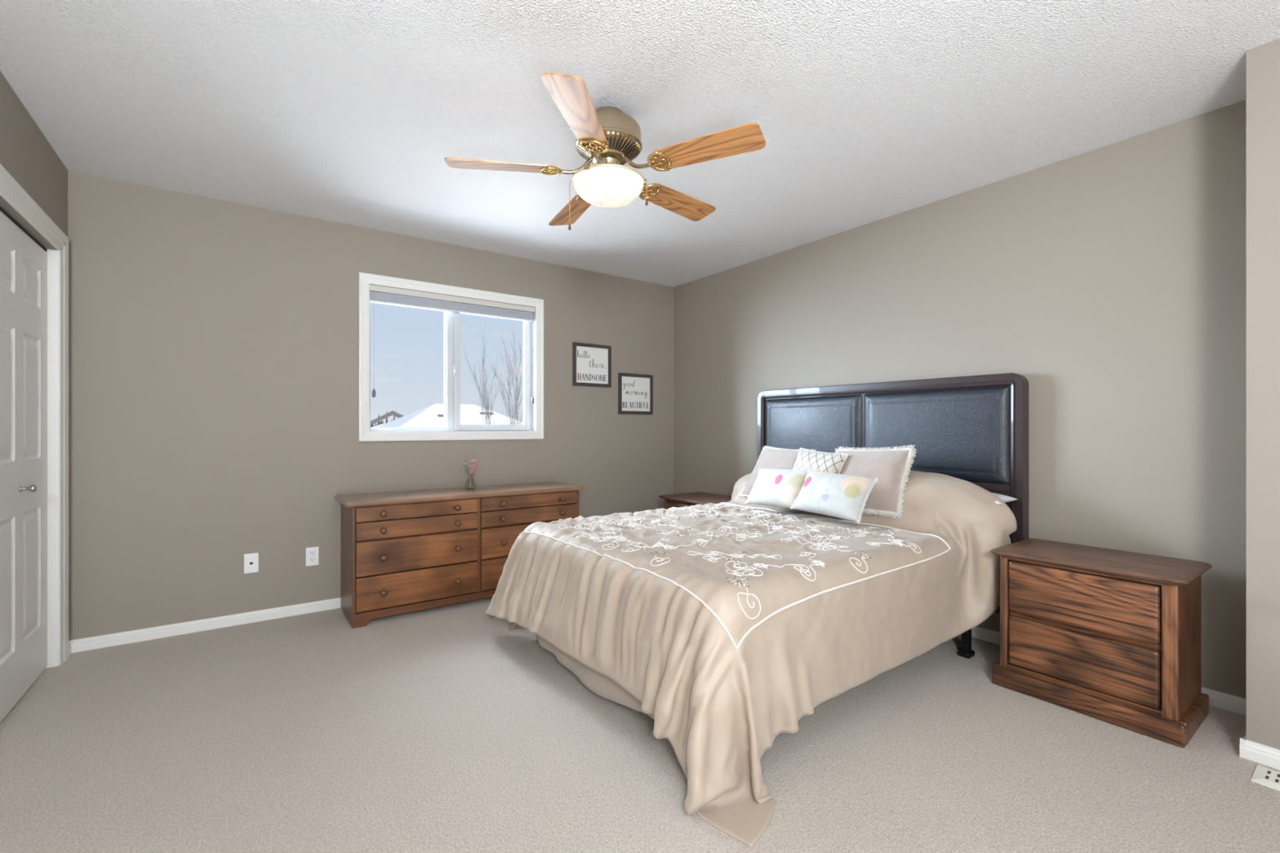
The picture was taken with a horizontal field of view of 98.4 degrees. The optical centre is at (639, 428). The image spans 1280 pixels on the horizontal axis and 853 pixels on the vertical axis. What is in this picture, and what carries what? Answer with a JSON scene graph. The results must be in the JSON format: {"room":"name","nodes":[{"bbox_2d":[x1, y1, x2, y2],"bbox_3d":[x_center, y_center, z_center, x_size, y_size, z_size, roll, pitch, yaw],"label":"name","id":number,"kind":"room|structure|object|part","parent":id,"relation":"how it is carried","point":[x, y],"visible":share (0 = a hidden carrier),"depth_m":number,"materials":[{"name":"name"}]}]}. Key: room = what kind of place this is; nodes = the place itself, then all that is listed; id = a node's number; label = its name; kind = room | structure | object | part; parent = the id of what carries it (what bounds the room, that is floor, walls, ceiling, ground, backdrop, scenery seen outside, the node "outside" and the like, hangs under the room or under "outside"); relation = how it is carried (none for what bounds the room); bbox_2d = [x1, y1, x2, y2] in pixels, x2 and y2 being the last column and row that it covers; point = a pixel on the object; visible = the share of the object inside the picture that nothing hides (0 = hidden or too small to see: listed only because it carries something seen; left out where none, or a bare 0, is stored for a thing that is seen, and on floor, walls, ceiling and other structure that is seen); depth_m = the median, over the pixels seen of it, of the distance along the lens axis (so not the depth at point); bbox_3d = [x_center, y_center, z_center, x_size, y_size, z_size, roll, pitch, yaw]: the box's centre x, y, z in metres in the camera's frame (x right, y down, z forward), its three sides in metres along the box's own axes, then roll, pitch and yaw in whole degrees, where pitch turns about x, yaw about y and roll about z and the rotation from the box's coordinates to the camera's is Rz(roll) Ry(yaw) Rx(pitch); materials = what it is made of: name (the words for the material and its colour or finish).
{"room":"bedroom","nodes":[
{"label":"bedroom","id":0,"kind":"room"},
{"bbox_2d":[0,71,67,250],"bbox_3d":[-1.350,-0.084,0.544,0.120,2.440,5.459,0,0,-36],"label":"wall","id":1,"kind":"structure","parent":0,"point":[26,154],"depth_m":2.31,"materials":[{"name":"beige paint"}]},
{"bbox_2d":[0,210,46,722],"bbox_3d":[-2.564,0.147,2.288,0.081,1.954,0.800,0,0,-36],"label":"door","id":2,"kind":"structure","parent":1,"relation":"in","point":[23,262],"depth_m":2.29,"materials":[{"name":"white paint"}]},
{"bbox_3d":[-2.559,0.252,2.311,0.047,0.032,0.032,0,0,-36],"label":"handle","id":3,"kind":"part","parent":2,"relation":"part of","materials":[{"name":"silver metal"}]},
{"bbox_2d":[0,206,47,251],"bbox_3d":[-2.358,-0.843,1.950,0.045,0.012,1.620,0,0,-36],"label":"trim","id":4,"kind":"structure","parent":1,"relation":"attached to","point":[2,210],"depth_m":2.33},
{"bbox_2d":[0,164,69,668],"bbox_3d":[-2.353,0.096,1.954,0.139,2.080,1.838,0,0,-36],"label":"trim","id":5,"kind":"structure","parent":1,"relation":"attached to","point":[57,261],"depth_m":2.63,"materials":[{"name":"white paint"}]},
{"bbox_2d":[68,640,71,655],"bbox_3d":[-2.868,1.105,2.768,0.014,0.062,0.075,0,0,-36],"label":"baseboard","id":6,"kind":"structure","parent":1,"relation":"attached to","point":[69,646],"depth_m":2.77,"materials":[{"name":"white paint"}]},
{"bbox_2d":[67,170,674,639],"bbox_3d":[-1.381,-0.084,3.988,4.452,2.440,0.170,0,0,-36],"label":"wall","id":7,"kind":"structure","parent":0,"point":[213,344],"depth_m":3.25,"materials":[{"name":"beige paint"}]},
{"bbox_2d":[68,597,340,653],"bbox_3d":[-1.287,1.105,3.943,3.952,0.062,0.014,0,0,-36],"label":"baseboard","id":8,"kind":"structure","parent":7,"relation":"attached to","point":[168,630],"depth_m":3.08,"materials":[{"name":"white paint"}]},
{"bbox_2d":[244,552,258,573],"bbox_3d":[-2.276,0.790,3.234,0.070,0.114,0.008,0,0,-36],"label":"cable jack","id":9,"kind":"object","parent":7,"relation":"attached to","point":[251,560],"visible":1,"depth_m":3.23,"materials":[{"name":"white plastic"}]},
{"bbox_2d":[306,546,319,566],"bbox_3d":[-2.026,0.792,3.415,0.070,0.114,0.008,0,0,-36],"label":"power outlet","id":10,"kind":"object","parent":7,"relation":"attached to","point":[312,553],"visible":1,"depth_m":3.41,"materials":[{"name":"white plastic"}]},
{"bbox_2d":[309,556,315,562],"bbox_3d":[-2.025,0.812,3.413,0.034,0.028,0.004,0,0,-36],"label":"socket","id":11,"kind":"object","parent":10,"relation":"attached to","point":[312,559],"depth_m":3.41,"materials":[{"name":"white plastic"}]},
{"bbox_2d":[309,551,315,555],"bbox_3d":[-2.025,0.772,3.413,0.034,0.028,0.004,0,0,-36],"label":"socket","id":12,"kind":"object","parent":10,"relation":"attached to","point":[311,553],"depth_m":3.41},
{"bbox_2d":[358,272,543,441],"bbox_3d":[-1.328,-0.460,4.002,1.301,1.089,0.169,0,0,-36],"label":"window","id":13,"kind":"structure","parent":7,"relation":"in","point":[532,428],"depth_m":3.99,"materials":[{"name":"white paint"}]},
{"bbox_3d":[-1.617,-0.459,3.859,0.538,0.959,0.025,0,0,-36],"label":"fixed sash","id":14,"kind":"part","parent":13,"relation":"part of","materials":[{"name":"clear glass"}]},
{"bbox_3d":[-1.358,-0.460,4.043,1.179,0.967,0.068,0,0,-36],"label":"frame","id":15,"kind":"part","parent":13,"relation":"part of","materials":[{"name":"white plastic"}]},
{"bbox_2d":[369,284,534,404],"bbox_3d":[-1.304,-0.565,3.968,1.173,0.753,0.063,0,0,-36],"label":"roller blind","id":16,"kind":"object","parent":13,"relation":"attached to","point":[378,294],"visible":0.89,"depth_m":3.91,"materials":[{"name":"grey fabric"}]},
{"bbox_3d":[-1.311,-0.838,3.971,1.161,0.013,0.040,0,0,-36],"label":"rail","id":17,"kind":"part","parent":16,"relation":"part of","materials":[{"name":"white plastic"}]},
{"bbox_3d":[-1.308,-0.922,3.974,1.173,0.040,0.049,0,0,-36],"label":"head rail","id":18,"kind":"part","parent":16,"relation":"part of","materials":[{"name":"white plastic"}]},
{"bbox_3d":[-1.115,-0.457,4.185,0.594,0.951,0.034,0,0,-36],"label":"sash","id":19,"kind":"part","parent":13,"relation":"part of","materials":[{"name":"white plastic"}]},
{"bbox_2d":[572,342,611,387],"bbox_3d":[-0.395,-0.527,4.579,0.361,0.361,0.021,0,0,-36],"label":"wall sign","id":20,"kind":"object","parent":7,"relation":"attached to","point":[591,363],"visible":1,"depth_m":4.58,"materials":[{"name":"white paper"}]},
{"bbox_2d":[617,373,653,414],"bbox_3d":[-0.035,-0.304,4.838,0.361,0.362,0.021,0,0,-36],"label":"wall sign","id":21,"kind":"object","parent":7,"relation":"attached to","point":[635,391],"visible":1,"depth_m":4.83,"materials":[{"name":"white paper"}]},
{"bbox_2d":[0,0,1279,287],"bbox_3d":[0.271,-1.364,1.692,4.452,0.120,5.829,0,0,-36],"label":"ceiling","id":22,"kind":"structure","parent":0,"point":[348,112],"depth_m":2.18,"materials":[{"name":"white paint"}]},
{"bbox_2d":[444,72,765,230],"bbox_3d":[-0.123,-1.065,2.329,1.243,0.477,1.246,0,0,-36],"label":"ceiling fan","id":23,"kind":"object","parent":22,"relation":"hanging from","point":[608,138],"visible":1,"depth_m":2.18,"materials":[{"name":"brown wood"}]},
{"bbox_3d":[-0.550,-1.060,2.235,0.448,0.006,0.140,0,12,-8],"label":"blade","id":24,"kind":"part","parent":23,"relation":"part of","materials":[{"name":"brown wood"}]},
{"bbox_3d":[-0.318,-1.060,2.676,0.140,0.006,0.448,-13,6,-26],"label":"blade","id":25,"kind":"part","parent":23,"relation":"part of","materials":[{"name":"brown wood"}]},
{"bbox_3d":[-0.275,-0.940,2.302,0.040,0.182,0.003,0,0,2],"label":"pull chain","id":26,"kind":"part","parent":23,"relation":"part of","materials":[{"name":"gold metal"}]},
{"bbox_3d":[-0.203,-1.060,1.878,0.140,0.006,0.448,12,2,10],"label":"blade","id":27,"kind":"part","parent":23,"relation":"part of","materials":[{"name":"brown wood"}]},
{"bbox_3d":[-0.131,-0.979,2.296,0.294,0.089,0.294,0,0,-36],"label":"lamp shade","id":28,"kind":"part","parent":23,"relation":"part of","materials":[{"name":"beige glass"}]},
{"bbox_3d":[0.173,-1.060,2.592,0.448,0.006,0.140,0,-12,-44],"label":"blade","id":29,"kind":"part","parent":23,"relation":"part of","materials":[{"name":"brown wood"}]},
{"bbox_3d":[0.245,-1.060,2.099,0.448,0.006,0.140,0,-12,28],"label":"blade","id":30,"kind":"part","parent":23,"relation":"part of","materials":[{"name":"brown wood"}]},
{"bbox_2d":[0,596,1279,852],"bbox_3d":[0.271,1.196,1.692,4.452,0.120,5.829,0,0,-36],"label":"floor","id":31,"kind":"structure","parent":0,"point":[448,728],"depth_m":1.89,"materials":[{"name":"beige carpet"}]},
{"bbox_2d":[334,481,585,628],"bbox_3d":[-1.154,0.778,3.727,1.541,0.716,0.490,0,0,-36],"label":"dresser","id":32,"kind":"object","parent":31,"relation":"on","point":[402,552],"visible":0.81,"depth_m":3.40,"materials":[{"name":"brown wood"}]},
{"bbox_3d":[-1.490,0.596,3.209,0.037,0.036,0.034,0,0,-36],"label":"knob","id":33,"kind":"part","parent":32,"relation":"part of","materials":[{"name":"brown wood"}]},
{"bbox_3d":[-1.490,0.498,3.209,0.037,0.036,0.034,0,0,-36],"label":"knob","id":34,"kind":"part","parent":32,"relation":"part of","materials":[{"name":"brown wood"}]},
{"bbox_3d":[-1.488,0.957,3.206,0.037,0.036,0.034,0,0,-36],"label":"knob","id":35,"kind":"part","parent":32,"relation":"part of","materials":[{"name":"brown wood"}]},
{"bbox_3d":[-1.488,0.754,3.206,0.037,0.036,0.034,0,0,-36],"label":"knob","id":36,"kind":"part","parent":32,"relation":"part of","materials":[{"name":"brown wood"}]},
{"bbox_3d":[-1.336,0.954,3.356,0.703,0.193,0.032,0,0,-36],"label":"drawer","id":37,"kind":"part","parent":32,"relation":"part of","materials":[{"name":"brown wood"}]},
{"bbox_3d":[-1.336,0.751,3.356,0.703,0.195,0.032,0,0,-36],"label":"drawer","id":38,"kind":"part","parent":32,"relation":"part of","materials":[{"name":"brown wood"}]},
{"bbox_3d":[-1.337,0.593,3.357,0.703,0.098,0.028,0,0,-36],"label":"drawer","id":39,"kind":"part","parent":32,"relation":"part of","materials":[{"name":"brown wood"}]},
{"bbox_3d":[-1.337,0.495,3.357,0.703,0.086,0.028,0,0,-36],"label":"drawer","id":40,"kind":"part","parent":32,"relation":"part of","materials":[{"name":"brown wood"}]},
{"bbox_3d":[-1.139,0.957,3.457,0.037,0.036,0.034,0,0,-36],"label":"knob","id":41,"kind":"part","parent":32,"relation":"part of","materials":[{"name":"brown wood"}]},
{"bbox_3d":[-1.139,0.754,3.457,0.037,0.036,0.034,0,0,-36],"label":"knob","id":42,"kind":"part","parent":32,"relation":"part of","materials":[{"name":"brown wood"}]},
{"bbox_3d":[-1.141,0.596,3.461,0.037,0.036,0.034,0,0,-36],"label":"knob","id":43,"kind":"part","parent":32,"relation":"part of","materials":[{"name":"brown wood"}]},
{"bbox_3d":[-1.141,0.498,3.461,0.037,0.036,0.034,0,0,-36],"label":"knob","id":44,"kind":"part","parent":32,"relation":"part of","materials":[{"name":"brown wood"}]},
{"bbox_2d":[464,473,475,489],"bbox_3d":[-1.170,0.366,3.809,0.076,0.107,0.076,0,0,-36],"label":"vase","id":45,"kind":"object","parent":32,"relation":"on","point":[468,473],"visible":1,"depth_m":3.79,"materials":[{"name":"clear glass"}]},
{"bbox_2d":[462,457,478,487],"bbox_3d":[-1.170,0.304,3.808,0.105,0.209,0.037,0,0,1],"label":"dried flowers","id":46,"kind":"object","parent":45,"relation":"in","point":[469,471],"visible":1,"depth_m":3.81,"materials":[{"name":"pink plant"}]},
{"bbox_3d":[-1.197,0.258,3.811,0.052,0.107,0.033,0,0,3],"label":"teal flower","id":47,"kind":"part","parent":46,"relation":"part of","materials":[{"name":"teal plant"}]},
{"bbox_3d":[-1.173,0.261,3.807,0.080,0.110,0.079,0,0,-36],"label":"white flower","id":48,"kind":"part","parent":46,"relation":"part of","materials":[{"name":"plant"}]},
{"bbox_3d":[-1.152,0.266,3.808,0.068,0.109,0.035,0,0,3],"label":"pink flower","id":49,"kind":"part","parent":46,"relation":"part of","materials":[{"name":"pink plant"}]},
{"bbox_3d":[-0.745,0.954,3.781,0.703,0.193,0.032,0,0,-36],"label":"drawer","id":50,"kind":"part","parent":32,"relation":"part of","materials":[{"name":"brown wood"}]},
{"bbox_3d":[-0.895,0.754,3.632,0.037,0.036,0.034,0,0,-36],"label":"knob","id":51,"kind":"part","parent":32,"relation":"part of","materials":[{"name":"brown wood"}]},
{"bbox_3d":[-0.897,0.596,3.636,0.037,0.036,0.034,0,0,-36],"label":"knob","id":52,"kind":"part","parent":32,"relation":"part of","materials":[{"name":"brown wood"}]},
{"bbox_3d":[-0.897,0.498,3.636,0.037,0.036,0.034,0,0,-36],"label":"knob","id":53,"kind":"part","parent":32,"relation":"part of","materials":[{"name":"brown wood"}]},
{"bbox_3d":[-0.745,0.751,3.781,0.703,0.195,0.032,0,0,-36],"label":"drawer","id":54,"kind":"part","parent":32,"relation":"part of","materials":[{"name":"brown wood"}]},
{"bbox_3d":[-0.746,0.593,3.782,0.703,0.098,0.028,0,0,-36],"label":"drawer","id":55,"kind":"part","parent":32,"relation":"part of","materials":[{"name":"brown wood"}]},
{"bbox_3d":[-0.746,0.495,3.782,0.703,0.086,0.028,0,0,-36],"label":"drawer","id":56,"kind":"part","parent":32,"relation":"part of","materials":[{"name":"brown wood"}]},
{"bbox_3d":[-0.545,0.596,3.889,0.037,0.036,0.034,0,0,-36],"label":"knob","id":57,"kind":"part","parent":32,"relation":"part of","materials":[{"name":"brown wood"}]},
{"bbox_3d":[-0.545,0.498,3.889,0.037,0.036,0.034,0,0,-36],"label":"knob","id":58,"kind":"part","parent":32,"relation":"part of","materials":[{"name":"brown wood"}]},
{"bbox_2d":[658,491,731,509],"bbox_3d":[0.509,0.836,4.302,0.448,0.600,0.636,0,0,-36],"label":"nightstand","id":59,"kind":"object","parent":31,"relation":"on","point":[681,500],"visible":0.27,"depth_m":4.28,"materials":[{"name":"brown wood"}]},
{"bbox_3d":[0.365,0.690,4.208,0.040,0.216,0.491,0,0,-36],"label":"drawer","id":60,"kind":"part","parent":59,"relation":"part of","materials":[{"name":"brown wood"}]},
{"bbox_2d":[757,373,1028,658],"bbox_3d":[0.636,0.428,2.909,2.000,1.416,1.752,0,0,-36],"label":"bed","id":61,"kind":"object","parent":31,"relation":"on","point":[974,429],"visible":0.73,"depth_m":3.09,"materials":[{"name":"black leather"}]},
{"bbox_2d":[506,619,653,719],"bbox_3d":[-0.114,0.934,2.494,0.404,0.316,1.695,0,0,-36],"label":"bed skirt","id":62,"kind":"object","parent":61,"relation":"hanging from","point":[598,683],"visible":0.12,"depth_m":2.28,"materials":[{"name":"beige fabric"}]},
{"bbox_2d":[484,470,1017,848],"bbox_3d":[0.481,0.684,2.809,2.017,0.908,1.956,0,0,-36],"label":"comforter","id":63,"kind":"object","parent":61,"relation":"on","point":[728,623],"visible":0.95,"depth_m":2.13,"materials":[{"name":"beige fabric"}]},
{"bbox_2d":[649,550,666,555],"bbox_3d":[0.071,0.499,2.220,0.073,0.018,0.071,0,0,-36],"label":"flower","id":64,"kind":"object","parent":63,"relation":"on","point":[652,552],"depth_m":2.20,"materials":[{"name":"beige fabric"}]},
{"bbox_2d":[722,557,742,562],"bbox_3d":[0.349,0.500,2.093,0.064,0.016,0.077,0,0,36],"label":"flower","id":65,"kind":"object","parent":63,"relation":"on","point":[724,559],"depth_m":2.08,"materials":[{"name":"white fabric"}]},
{"bbox_3d":[0.388,0.591,2.762,1.473,0.188,1.606,0,0,-36],"label":"border cord","id":66,"kind":"part","parent":63,"relation":"part of","materials":[{"name":"white fabric"}]},
{"bbox_2d":[726,575,750,588],"bbox_3d":[0.326,0.512,1.839,0.088,0.022,0.079,0,0,-36],"label":"flower","id":67,"kind":"object","parent":63,"relation":"on","point":[732,581],"depth_m":1.83,"materials":[{"name":"white fabric"}]},
{"bbox_2d":[737,549,747,555],"bbox_3d":[0.408,0.504,2.221,0.055,0.025,0.051,0,0,-36],"label":"flower","id":68,"kind":"object","parent":63,"relation":"on","point":[740,552],"depth_m":2.23,"materials":[{"name":"beige fabric"}]},
{"bbox_2d":[738,445,815,497],"bbox_3d":[0.878,0.297,3.558,0.244,0.358,0.467,0,0,-32],"label":"cushion","id":69,"kind":"object","parent":63,"relation":"on","point":[771,457],"visible":0.41,"depth_m":3.60,"materials":[{"name":"beige fabric"}]},
{"bbox_2d":[744,466,817,508],"bbox_3d":[0.830,0.354,3.297,0.175,0.235,0.446,0,0,-34],"label":"cushion","id":70,"kind":"object","parent":63,"relation":"on","point":[771,486],"visible":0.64,"depth_m":3.25,"materials":[{"name":"white fabric"}]},
{"bbox_2d":[792,447,848,474],"bbox_3d":[1.025,0.255,3.239,0.161,0.271,0.358,0,0,-34],"label":"cushion","id":71,"kind":"object","parent":63,"relation":"on","point":[833,463],"visible":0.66,"depth_m":3.20,"materials":[{"name":"white fabric"}]},
{"bbox_2d":[790,469,878,524],"bbox_3d":[1.025,0.353,2.942,0.184,0.241,0.431,0,0,-40],"label":"cushion","id":72,"kind":"object","parent":63,"relation":"on","point":[843,496],"visible":1,"depth_m":2.87,"materials":[{"name":"white fabric"}]},
{"bbox_2d":[850,549,871,559],"bbox_3d":[0.897,0.515,2.243,0.078,0.029,0.075,0,0,-36],"label":"flower","id":73,"kind":"object","parent":63,"relation":"on","point":[860,554],"depth_m":2.23,"materials":[{"name":"beige fabric"}]},
{"bbox_2d":[835,444,917,519],"bbox_3d":[1.251,0.285,3.048,0.248,0.400,0.490,0,0,-40],"label":"cushion","id":74,"kind":"object","parent":63,"relation":"on","point":[891,467],"visible":0.67,"depth_m":2.93,"materials":[{"name":"beige fabric"}]},
{"bbox_3d":[1.158,0.036,3.793,0.046,0.508,0.799,0,0,-36],"label":"leather panel","id":75,"kind":"part","parent":61,"relation":"part of","materials":[{"name":"black leather"}]},
{"bbox_3d":[1.421,0.428,3.474,0.066,1.416,1.752,0,0,-36],"label":"headboard frame","id":76,"kind":"part","parent":61,"relation":"part of","materials":[{"name":"black leather"}]},
{"bbox_3d":[1.633,0.036,3.133,0.046,0.508,0.819,0,0,-36],"label":"leather panel","id":77,"kind":"part","parent":61,"relation":"part of","materials":[{"name":"black leather"}]},
{"bbox_3d":[1.628,1.051,2.754,0.070,0.170,0.056,0,0,-36],"label":"leg","id":78,"kind":"part","parent":61,"relation":"part of","materials":[{"name":"black metal"}]},
{"bbox_3d":[1.427,0.461,3.145,0.240,0.111,0.760,0,0,-39],"label":"bed pillow","id":79,"kind":"object","parent":61,"relation":"on","visible":0},
{"bbox_2d":[991,492,1018,504],"bbox_3d":[1.559,0.351,2.970,0.240,0.091,0.760,0,1,-39],"label":"bed pillow","id":80,"kind":"object","parent":79,"relation":"on","point":[1005,499],"visible":0.06,"depth_m":2.74,"materials":[{"name":"white fabric"}]},
{"bbox_2d":[990,537,1212,747],"bbox_3d":[1.917,0.836,2.328,0.448,0.600,0.636,0,0,-36],"label":"nightstand","id":81,"kind":"object","parent":31,"relation":"on","point":[1108,635],"visible":1,"depth_m":2.17,"materials":[{"name":"brown wood"}]},
{"bbox_3d":[1.773,0.927,2.234,0.040,0.210,0.491,0,0,-36],"label":"drawer","id":82,"kind":"part","parent":81,"relation":"part of","materials":[{"name":"brown wood"}]},
{"bbox_3d":[1.773,0.690,2.234,0.040,0.216,0.491,0,0,-36],"label":"drawer","id":83,"kind":"part","parent":81,"relation":"part of","materials":[{"name":"brown wood"}]},
{"bbox_3d":[2.082,0.839,2.106,0.370,0.555,0.026,0,0,-36],"label":"panel","id":84,"kind":"part","parent":81,"relation":"part of","materials":[{"name":"brown wood"}]},
{"bbox_2d":[1250,764,1279,791],"bbox_3d":[2.111,1.131,1.698,0.132,0.011,0.300,0,0,-36],"label":"floor vent","id":85,"kind":"object","parent":31,"relation":"in","point":[1263,775],"visible":1,"depth_m":1.78,"materials":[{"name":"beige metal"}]},
{"bbox_2d":[674,99,1246,698],"bbox_3d":[1.514,-0.084,3.605,0.200,2.440,3.834,0,0,-36],"label":"wall","id":86,"kind":"structure","parent":0,"point":[1111,278],"depth_m":2.65,"materials":[{"name":"beige paint"}]},
{"bbox_2d":[971,626,1279,769],"bbox_3d":[1.731,1.105,2.760,0.434,0.062,5.459,0,0,-36],"label":"baseboard","id":87,"kind":"structure","parent":86,"relation":"attached to","point":[1220,700],"depth_m":2.20,"materials":[{"name":"white paint"}]},
{"bbox_2d":[1246,38,1279,749],"bbox_3d":[2.879,-0.084,1.348,0.620,2.440,1.825,0,0,-36],"label":"wall","id":88,"kind":"structure","parent":0,"point":[1263,61],"depth_m":1.88,"materials":[{"name":"beige paint"}]},
{"label":"outside","id":89,"kind":"structure","parent":0,"visible":0},
{"bbox_3d":[-30.001,4.036,67.379,150.000,0.200,135.571,0,0,-36],"label":"ground","id":90,"kind":"structure","parent":89,"visible":0},
{"bbox_2d":[370,410,403,427],"bbox_3d":[-17.894,1.411,38.744,7.800,5.050,8.200,0,0,-36],"label":"house","id":91,"kind":"structure","parent":90,"relation":"on","point":[391,413],"depth_m":35.06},
{"bbox_2d":[370,411,403,427],"bbox_3d":[-25.880,1.063,58.598,5.981,5.747,15.818,0,0,-27],"label":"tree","id":92,"kind":"object","parent":90,"relation":"on","point":[379,422],"visible":0.05,"depth_m":58.84,"materials":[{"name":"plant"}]},
{"bbox_2d":[375,404,523,427],"bbox_3d":[-5.645,1.601,16.881,9.200,4.671,9.200,0,0,-36],"label":"house","id":93,"kind":"structure","parent":90,"relation":"on","point":[433,415],"depth_m":16.06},
{"bbox_2d":[480,412,493,414],"bbox_3d":[-4.683,-0.434,16.828,0.400,0.100,0.210,0,0,-36],"label":"roof vent","id":94,"kind":"object","parent":93,"relation":"attached to","point":[484,413],"depth_m":16.72,"materials":[{"name":"grey metal"}]},
{"bbox_2d":[471,364,493,424],"bbox_3d":[-3.177,1.244,11.848,0.937,5.387,0.645,0,0,36],"label":"bare tree","id":95,"kind":"object","parent":90,"relation":"on","point":[475,365],"visible":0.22,"depth_m":11.93,"materials":[{"name":"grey plant"}]},
{"bbox_2d":[463,325,506,424],"bbox_3d":[-3.266,0.860,11.690,0.675,6.154,0.880,0,0,34],"label":"bare tree","id":96,"kind":"object","parent":90,"relation":"on","point":[483,366],"visible":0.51,"depth_m":11.66,"materials":[{"name":"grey plant"}]},
{"bbox_2d":[475,342,511,424],"bbox_3d":[-2.985,1.101,10.825,0.758,5.670,0.593,0,0,-36],"label":"bare tree","id":97,"kind":"object","parent":90,"relation":"on","point":[484,390],"visible":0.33,"depth_m":10.86,"materials":[{"name":"grey plant"}]},
{"bbox_2d":[488,345,519,424],"bbox_3d":[-2.894,1.052,11.978,0.856,5.771,0.715,0,0,7],"label":"bare tree","id":98,"kind":"object","parent":90,"relation":"on","point":[509,388],"visible":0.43,"depth_m":11.95,"materials":[{"name":"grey plant"}]},
{"bbox_2d":[496,323,522,424],"bbox_3d":[-2.707,0.785,11.650,0.663,6.303,0.692,0,0,-11],"label":"bare tree","id":99,"kind":"object","parent":90,"relation":"on","point":[516,388],"visible":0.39,"depth_m":11.59,"materials":[{"name":"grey plant"}]},
{"bbox_2d":[497,348,522,424],"bbox_3d":[-2.613,1.100,11.405,0.912,5.675,0.787,0,0,31],"label":"bare tree","id":100,"kind":"object","parent":90,"relation":"on","point":[513,413],"visible":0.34,"depth_m":11.54,"materials":[{"name":"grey plant"}]},
{"bbox_2d":[499,339,523,424],"bbox_3d":[-2.963,0.836,12.837,0.685,6.204,1.169,0,0,-36],"label":"bare tree","id":101,"kind":"object","parent":90,"relation":"on","point":[522,340],"visible":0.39,"depth_m":12.91,"materials":[{"name":"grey plant"}]}
]}

